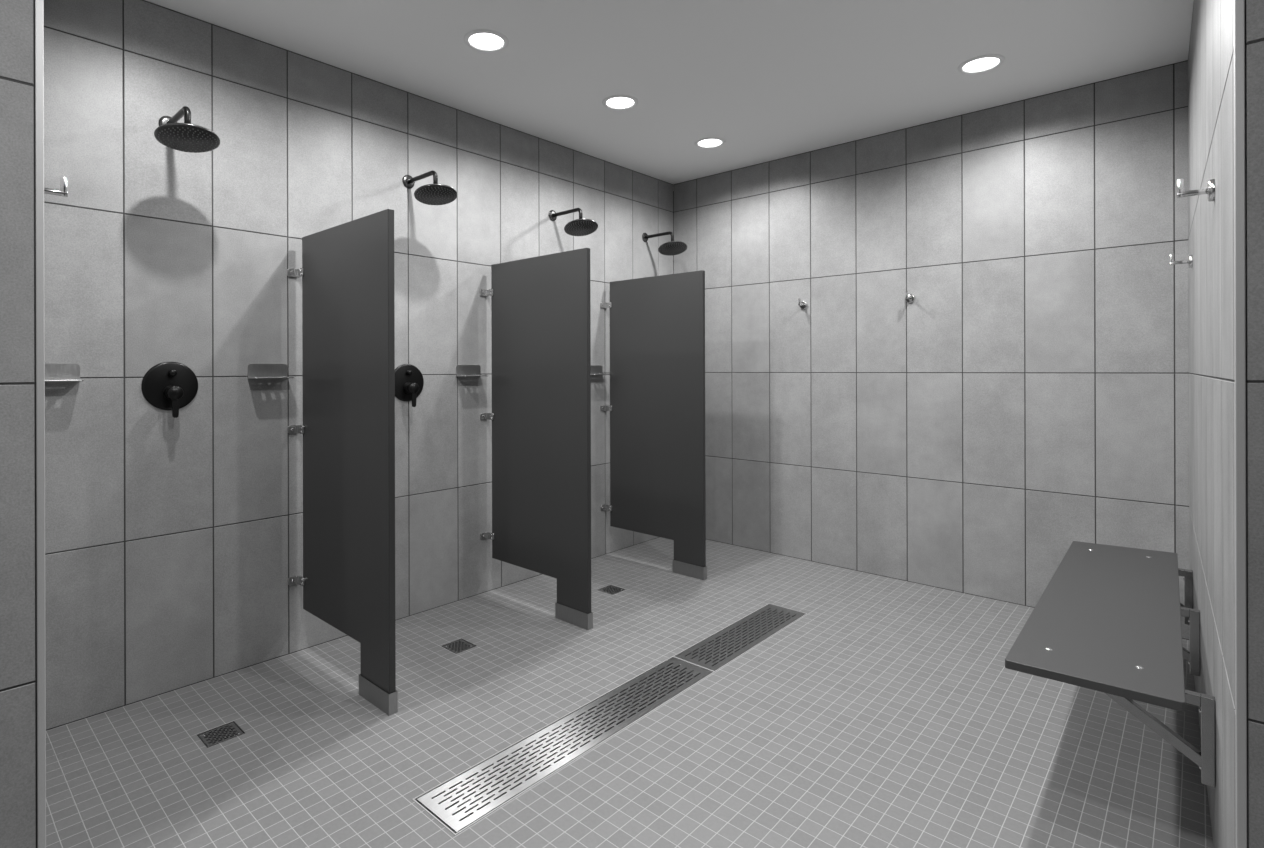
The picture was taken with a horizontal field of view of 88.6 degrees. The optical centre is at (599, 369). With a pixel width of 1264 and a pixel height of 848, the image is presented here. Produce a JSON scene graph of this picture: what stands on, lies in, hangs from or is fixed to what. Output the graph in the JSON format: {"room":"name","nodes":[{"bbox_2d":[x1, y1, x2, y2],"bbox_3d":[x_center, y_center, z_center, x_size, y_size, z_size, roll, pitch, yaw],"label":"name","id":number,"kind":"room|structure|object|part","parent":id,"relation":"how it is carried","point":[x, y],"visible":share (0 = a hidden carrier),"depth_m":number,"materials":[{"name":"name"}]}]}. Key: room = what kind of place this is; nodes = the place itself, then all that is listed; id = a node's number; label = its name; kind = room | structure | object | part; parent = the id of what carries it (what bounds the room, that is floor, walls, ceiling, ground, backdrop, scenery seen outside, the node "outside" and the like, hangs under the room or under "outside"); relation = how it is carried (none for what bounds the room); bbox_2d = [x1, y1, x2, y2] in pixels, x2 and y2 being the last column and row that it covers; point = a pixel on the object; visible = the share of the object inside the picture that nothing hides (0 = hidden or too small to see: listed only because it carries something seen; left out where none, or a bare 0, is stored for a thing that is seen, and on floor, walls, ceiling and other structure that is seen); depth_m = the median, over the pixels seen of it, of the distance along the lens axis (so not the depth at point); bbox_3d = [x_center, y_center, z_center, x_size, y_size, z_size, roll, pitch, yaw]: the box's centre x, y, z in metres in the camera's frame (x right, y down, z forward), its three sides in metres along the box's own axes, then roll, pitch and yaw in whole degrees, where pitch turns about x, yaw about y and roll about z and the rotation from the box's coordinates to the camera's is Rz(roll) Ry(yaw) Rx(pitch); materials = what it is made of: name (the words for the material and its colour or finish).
{"room":"communal shower room","nodes":[
{"label":"communal shower room","id":0,"kind":"room"},
{"bbox_2d":[0,0,35,847],"bbox_3d":[-2.266,-0.073,0.998,1.185,2.653,1.987,0,0,43],"label":"wall","id":1,"kind":"structure","parent":0,"point":[17,166],"depth_m":1.30,"materials":[{"name":"tile"}]},
{"bbox_2d":[44,177,67,196],"bbox_3d":[-1.286,-0.421,1.509,0.054,0.065,0.069,0,0,43],"label":"robe hook","id":2,"kind":"object","parent":1,"relation":"attached to","point":[63,191],"visible":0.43,"depth_m":1.52,"materials":[{"name":"silver metal"}]},
{"bbox_2d":[34,0,37,847],"bbox_3d":[-1.587,-0.075,1.732,1.184,2.653,0.012,0,0,43],"label":"wall","id":3,"kind":"structure","parent":0,"point":[34,0],"depth_m":1.33,"materials":[{"name":"tile"}]},
{"bbox_2d":[35,0,45,847],"bbox_3d":[-1.155,-0.076,1.334,0.015,2.653,0.013,0,0,43],"label":"trim","id":4,"kind":"structure","parent":3,"relation":"attached to","point":[39,4],"depth_m":1.33,"materials":[{"name":"metal"}]},
{"bbox_2d":[44,0,672,729],"bbox_3d":[-0.764,-0.077,3.567,0.100,2.653,3.798,0,0,43],"label":"wall","id":5,"kind":"structure","parent":0,"point":[173,546],"depth_m":2.69,"materials":[{"name":"tile"}]},
{"bbox_2d":[45,364,83,381],"bbox_3d":[-1.882,0.011,2.225,0.078,0.062,0.162,0,0,43],"label":"soap dish","id":6,"kind":"object","parent":5,"relation":"attached to","point":[53,372],"visible":0.5,"depth_m":2.27,"materials":[{"name":"metal"}]},
{"bbox_2d":[45,380,83,381],"bbox_3d":[-1.881,0.040,2.224,0.075,0.005,0.162,0,0,43],"label":"tray","id":7,"kind":"object","parent":6,"relation":"on","point":[45,380],"depth_m":2.21,"materials":[{"name":"metal"}]},
{"bbox_2d":[141,362,197,417],"bbox_3d":[-1.641,0.078,2.489,0.074,0.215,0.189,0,0,43],"label":"shower valve","id":8,"kind":"object","parent":5,"relation":"attached to","point":[172,386],"visible":1,"depth_m":2.49,"materials":[{"name":"black metal"}]},
{"bbox_3d":[-1.653,0.015,2.502,0.026,0.026,0.026,0,0,43],"label":"diverter knob","id":9,"kind":"part","parent":8,"relation":"part of","materials":[{"name":"black metal"}]},
{"bbox_3d":[-1.621,0.140,2.470,0.012,0.090,0.025,0,0,43],"label":"lever","id":10,"kind":"part","parent":8,"relation":"part of","materials":[{"name":"black metal"}]},
{"bbox_2d":[154,106,219,152],"bbox_3d":[-1.547,-0.896,2.393,0.348,0.172,0.203,0,0,43],"label":"shower","id":11,"kind":"object","parent":5,"relation":"attached to","point":[186,136],"visible":1,"depth_m":2.34,"materials":[{"name":"metal"}]},
{"bbox_3d":[-1.579,-0.915,2.423,0.250,0.089,0.022,0,0,43],"label":"arm","id":12,"kind":"part","parent":11,"relation":"part of"},
{"bbox_2d":[248,364,293,378],"bbox_3d":[-1.397,0.008,2.750,0.078,0.062,0.162,0,0,43],"label":"soap dish","id":13,"kind":"object","parent":5,"relation":"attached to","point":[255,371],"visible":1,"depth_m":2.77,"materials":[{"name":"metal"}]},
{"bbox_2d":[248,377,293,378],"bbox_3d":[-1.395,0.036,2.749,0.075,0.005,0.162,0,0,43],"label":"tray","id":14,"kind":"object","parent":13,"relation":"on","point":[248,377],"depth_m":2.70,"materials":[{"name":"metal"}]},
{"bbox_2d":[395,364,423,406],"bbox_3d":[-0.947,0.081,3.240,0.074,0.215,0.189,0,0,43],"label":"shower valve","id":15,"kind":"object","parent":5,"relation":"attached to","point":[409,381],"visible":0.92,"depth_m":3.24,"materials":[{"name":"black metal"}]},
{"bbox_3d":[-0.926,0.143,3.221,0.012,0.090,0.025,0,0,43],"label":"lever","id":16,"kind":"part","parent":15,"relation":"part of","materials":[{"name":"black metal"}]},
{"bbox_2d":[402,170,456,204],"bbox_3d":[-0.843,-0.894,3.154,0.348,0.176,0.202,0,0,43],"label":"shower","id":17,"kind":"object","parent":5,"relation":"attached to","point":[435,193],"visible":1,"depth_m":3.11,"materials":[{"name":"metal"}]},
{"bbox_3d":[-0.874,-0.915,3.185,0.250,0.089,0.022,0,0,43],"label":"arm","id":18,"kind":"part","parent":17,"relation":"part of"},
{"bbox_2d":[456,365,487,376],"bbox_3d":[-0.692,0.008,3.512,0.078,0.062,0.162,0,0,43],"label":"soap dish","id":19,"kind":"object","parent":5,"relation":"attached to","point":[461,370],"visible":1,"depth_m":3.53,"materials":[{"name":"metal"}]},
{"bbox_2d":[456,375,487,376],"bbox_3d":[-0.691,0.036,3.511,0.075,0.005,0.162,0,0,43],"label":"tray","id":20,"kind":"object","parent":19,"relation":"on","point":[456,375],"depth_m":3.49,"materials":[{"name":"metal"}]},
{"bbox_2d":[549,208,597,235],"bbox_3d":[-0.168,-0.894,3.884,0.347,0.180,0.202,0,0,43],"label":"shower","id":21,"kind":"object","parent":5,"relation":"attached to","point":[578,227],"visible":1,"depth_m":3.84,"materials":[{"name":"metal"}]},
{"bbox_3d":[-0.198,-0.917,3.915,0.250,0.089,0.022,0,0,43],"label":"arm","id":22,"kind":"part","parent":21,"relation":"part of"},
{"bbox_2d":[591,365,609,374],"bbox_3d":[-0.011,0.006,4.248,0.078,0.062,0.162,0,0,43],"label":"soap dish","id":23,"kind":"object","parent":5,"relation":"attached to","point":[595,369],"visible":0.84,"depth_m":4.28,"materials":[{"name":"metal"}]},
{"bbox_3d":[-0.039,0.006,4.273,0.003,0.062,0.160,0,0,43],"label":"plate","id":24,"kind":"part","parent":23,"relation":"part of","materials":[{"name":"metal"}]},
{"bbox_2d":[642,231,686,255],"bbox_3d":[0.451,-0.895,4.552,0.347,0.181,0.200,0,0,43],"label":"shower","id":25,"kind":"object","parent":5,"relation":"attached to","point":[673,247],"visible":1,"depth_m":4.51,"materials":[{"name":"metal"}]},
{"bbox_3d":[0.421,-0.919,4.584,0.250,0.089,0.022,0,0,43],"label":"arm","id":26,"kind":"part","parent":25,"relation":"part of"},
{"bbox_2d":[46,537,1213,847],"bbox_3d":[0.194,1.286,1.322,4.650,0.080,6.100,0,0,43],"label":"floor","id":27,"kind":"structure","parent":0,"point":[890,713],"depth_m":2.19,"materials":[{"name":"tile"}]},
{"bbox_2d":[197,721,244,747],"bbox_3d":[-1.298,1.280,2.217,0.111,0.062,0.117,0,0,43],"label":"floor drain","id":28,"kind":"object","parent":27,"relation":"in","point":[212,737],"visible":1,"depth_m":2.22,"materials":[{"name":"metal"}]},
{"bbox_2d":[287,209,397,715],"bbox_3d":[-1.054,0.335,2.596,0.788,1.830,0.076,0,0,43],"label":"partition","id":29,"kind":"object","parent":27,"relation":"on","point":[346,272],"depth_m":2.53,"materials":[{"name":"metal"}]},
{"bbox_2d":[442,639,475,653],"bbox_3d":[-0.636,1.278,2.917,0.116,0.062,0.110,0,0,43],"label":"floor drain","id":30,"kind":"object","parent":27,"relation":"in","point":[456,647],"visible":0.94,"depth_m":2.92,"materials":[{"name":"metal"}]},
{"bbox_2d":[480,248,592,629],"bbox_3d":[-0.351,0.333,3.356,0.788,1.830,0.076,0,0,43],"label":"partition","id":31,"kind":"object","parent":27,"relation":"on","point":[540,416],"depth_m":3.31,"materials":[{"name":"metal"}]},
{"bbox_2d":[412,603,807,834],"bbox_3d":[0.256,1.282,2.584,0.214,0.076,2.125,0,0,43],"label":"channel","id":32,"kind":"object","parent":27,"relation":"in","point":[555,721],"depth_m":2.25,"materials":[{"name":"metal"}]},
{"bbox_3d":[-0.034,1.262,2.271,0.197,0.031,1.251,0,0,43],"label":"drain grate","id":33,"kind":"part","parent":32,"relation":"part of","materials":[{"name":"silver metal"}]},
{"bbox_3d":[0.685,1.260,3.048,0.197,0.031,0.846,0,0,43],"label":"drain grate","id":34,"kind":"part","parent":32,"relation":"part of","materials":[{"name":"silver metal"}]},
{"bbox_2d":[598,585,624,594],"bbox_3d":[0.065,1.276,3.656,0.115,0.062,0.110,0,0,43],"label":"floor drain","id":35,"kind":"object","parent":27,"relation":"in","point":[607,589],"visible":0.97,"depth_m":3.66,"materials":[{"name":"metal"}]},
{"bbox_2d":[600,270,706,579],"bbox_3d":[0.318,0.331,4.079,0.788,1.830,0.076,0,0,43],"label":"partition","id":36,"kind":"object","parent":27,"relation":"on","point":[656,408],"depth_m":4.03,"materials":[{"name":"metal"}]},
{"bbox_2d":[145,0,1193,183],"bbox_3d":[0.186,-1.456,1.322,4.650,0.100,6.100,0,0,43],"label":"ceiling","id":37,"kind":"structure","parent":0,"point":[770,79],"depth_m":2.90,"materials":[{"name":"paint"}]},
{"bbox_2d":[464,29,508,51],"bbox_3d":[-0.486,-1.432,2.767,0.189,0.070,0.189,0,0,43],"label":"recessed light","id":38,"kind":"object","parent":37,"relation":"in","point":[484,40],"visible":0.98,"depth_m":2.76,"materials":[{"name":"white plastic"}]},
{"bbox_2d":[602,95,637,109],"bbox_3d":[0.106,-1.434,3.407,0.189,0.070,0.189,0,0,43],"label":"recessed light","id":39,"kind":"object","parent":37,"relation":"in","point":[616,102],"visible":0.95,"depth_m":3.40,"materials":[{"name":"white plastic"}]},
{"bbox_2d":[695,137,724,147],"bbox_3d":[0.683,-1.435,4.019,0.189,0.070,0.189,0,0,43],"label":"recessed light","id":40,"kind":"object","parent":37,"relation":"in","point":[708,142],"visible":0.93,"depth_m":4.01,"materials":[{"name":"white plastic"}]},
{"bbox_2d":[958,54,1004,73],"bbox_3d":[1.761,-1.438,2.992,0.189,0.070,0.189,0,0,43],"label":"recessed light","id":41,"kind":"object","parent":37,"relation":"in","point":[983,63],"visible":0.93,"depth_m":2.98,"materials":[{"name":"white plastic"}]},
{"bbox_2d":[673,60,1188,639],"bbox_3d":[1.671,-0.084,3.968,2.930,2.653,0.100,0,0,43],"label":"wall","id":42,"kind":"structure","parent":0,"point":[1029,401],"depth_m":3.59,"materials":[{"name":"tile"}]},
{"bbox_2d":[798,299,807,308],"bbox_3d":[1.304,-0.422,4.191,0.054,0.065,0.069,0,0,43],"label":"robe hook","id":43,"kind":"object","parent":42,"relation":"attached to","point":[803,305],"visible":1,"depth_m":4.20,"materials":[{"name":"silver metal"}]},
{"bbox_2d":[905,291,914,302],"bbox_3d":[1.785,-0.419,3.746,0.054,0.065,0.069,0,0,43],"label":"robe hook","id":44,"kind":"object","parent":42,"relation":"attached to","point":[909,298],"visible":1,"depth_m":3.75,"materials":[{"name":"silver metal"}]},
{"bbox_3d":[1.782,-0.429,3.743,0.014,0.045,0.062,0,0,43],"label":"hook arm","id":45,"kind":"part","parent":44,"relation":"part of","materials":[{"name":"silver metal"}]},
{"bbox_2d":[1188,0,1247,847],"bbox_3d":[1.962,-0.085,2.036,0.100,2.653,2.348,0,0,41],"label":"wall","id":46,"kind":"structure","parent":0,"point":[1211,305],"depth_m":1.60,"materials":[{"name":"tile"}]},
{"bbox_2d":[1005,541,1214,787],"bbox_3d":[1.827,0.916,2.267,0.458,0.245,1.686,0,0,43],"label":"shower bench","id":47,"kind":"object","parent":46,"relation":"attached to","point":[1107,620],"visible":1,"depth_m":1.97,"materials":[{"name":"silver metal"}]},
{"bbox_3d":[1.804,0.808,2.289,0.370,0.024,1.677,0,0,41],"label":"seat","id":48,"kind":"part","parent":47,"relation":"part of","materials":[{"name":"grey plastic"}]},
{"bbox_2d":[1169,254,1191,267],"bbox_3d":[2.370,-0.441,2.641,0.069,0.065,0.054,0,0,41],"label":"robe hook","id":49,"kind":"object","parent":46,"relation":"attached to","point":[1171,256],"visible":1,"depth_m":2.64,"materials":[{"name":"silver metal"}]},
{"bbox_3d":[2.367,-0.451,2.643,0.062,0.045,0.014,0,0,41],"label":"hook arm","id":50,"kind":"part","parent":49,"relation":"part of","materials":[{"name":"silver metal"}]},
{"bbox_2d":[1177,179,1214,201],"bbox_3d":[1.488,-0.447,1.618,0.069,0.065,0.054,0,0,41],"label":"robe hook","id":51,"kind":"object","parent":46,"relation":"attached to","point":[1210,190],"visible":1,"depth_m":1.61,"materials":[{"name":"silver metal"}]},
{"bbox_3d":[1.485,-0.457,1.620,0.062,0.045,0.014,0,0,41],"label":"hook arm","id":52,"kind":"part","parent":51,"relation":"part of","materials":[{"name":"silver metal"}]},
{"bbox_2d":[1234,0,1246,847],"bbox_3d":[1.165,-0.083,1.178,0.014,2.653,0.016,0,0,43],"label":"trim","id":53,"kind":"structure","parent":46,"relation":"attached to","point":[1239,5],"depth_m":1.17,"materials":[{"name":"metal"}]},
{"bbox_2d":[1245,0,1263,847],"bbox_3d":[1.696,-0.084,0.746,1.350,2.653,0.100,0,0,43],"label":"wall","id":54,"kind":"structure","parent":0,"point":[1254,9],"depth_m":1.16,"materials":[{"name":"tile"}]}
]}

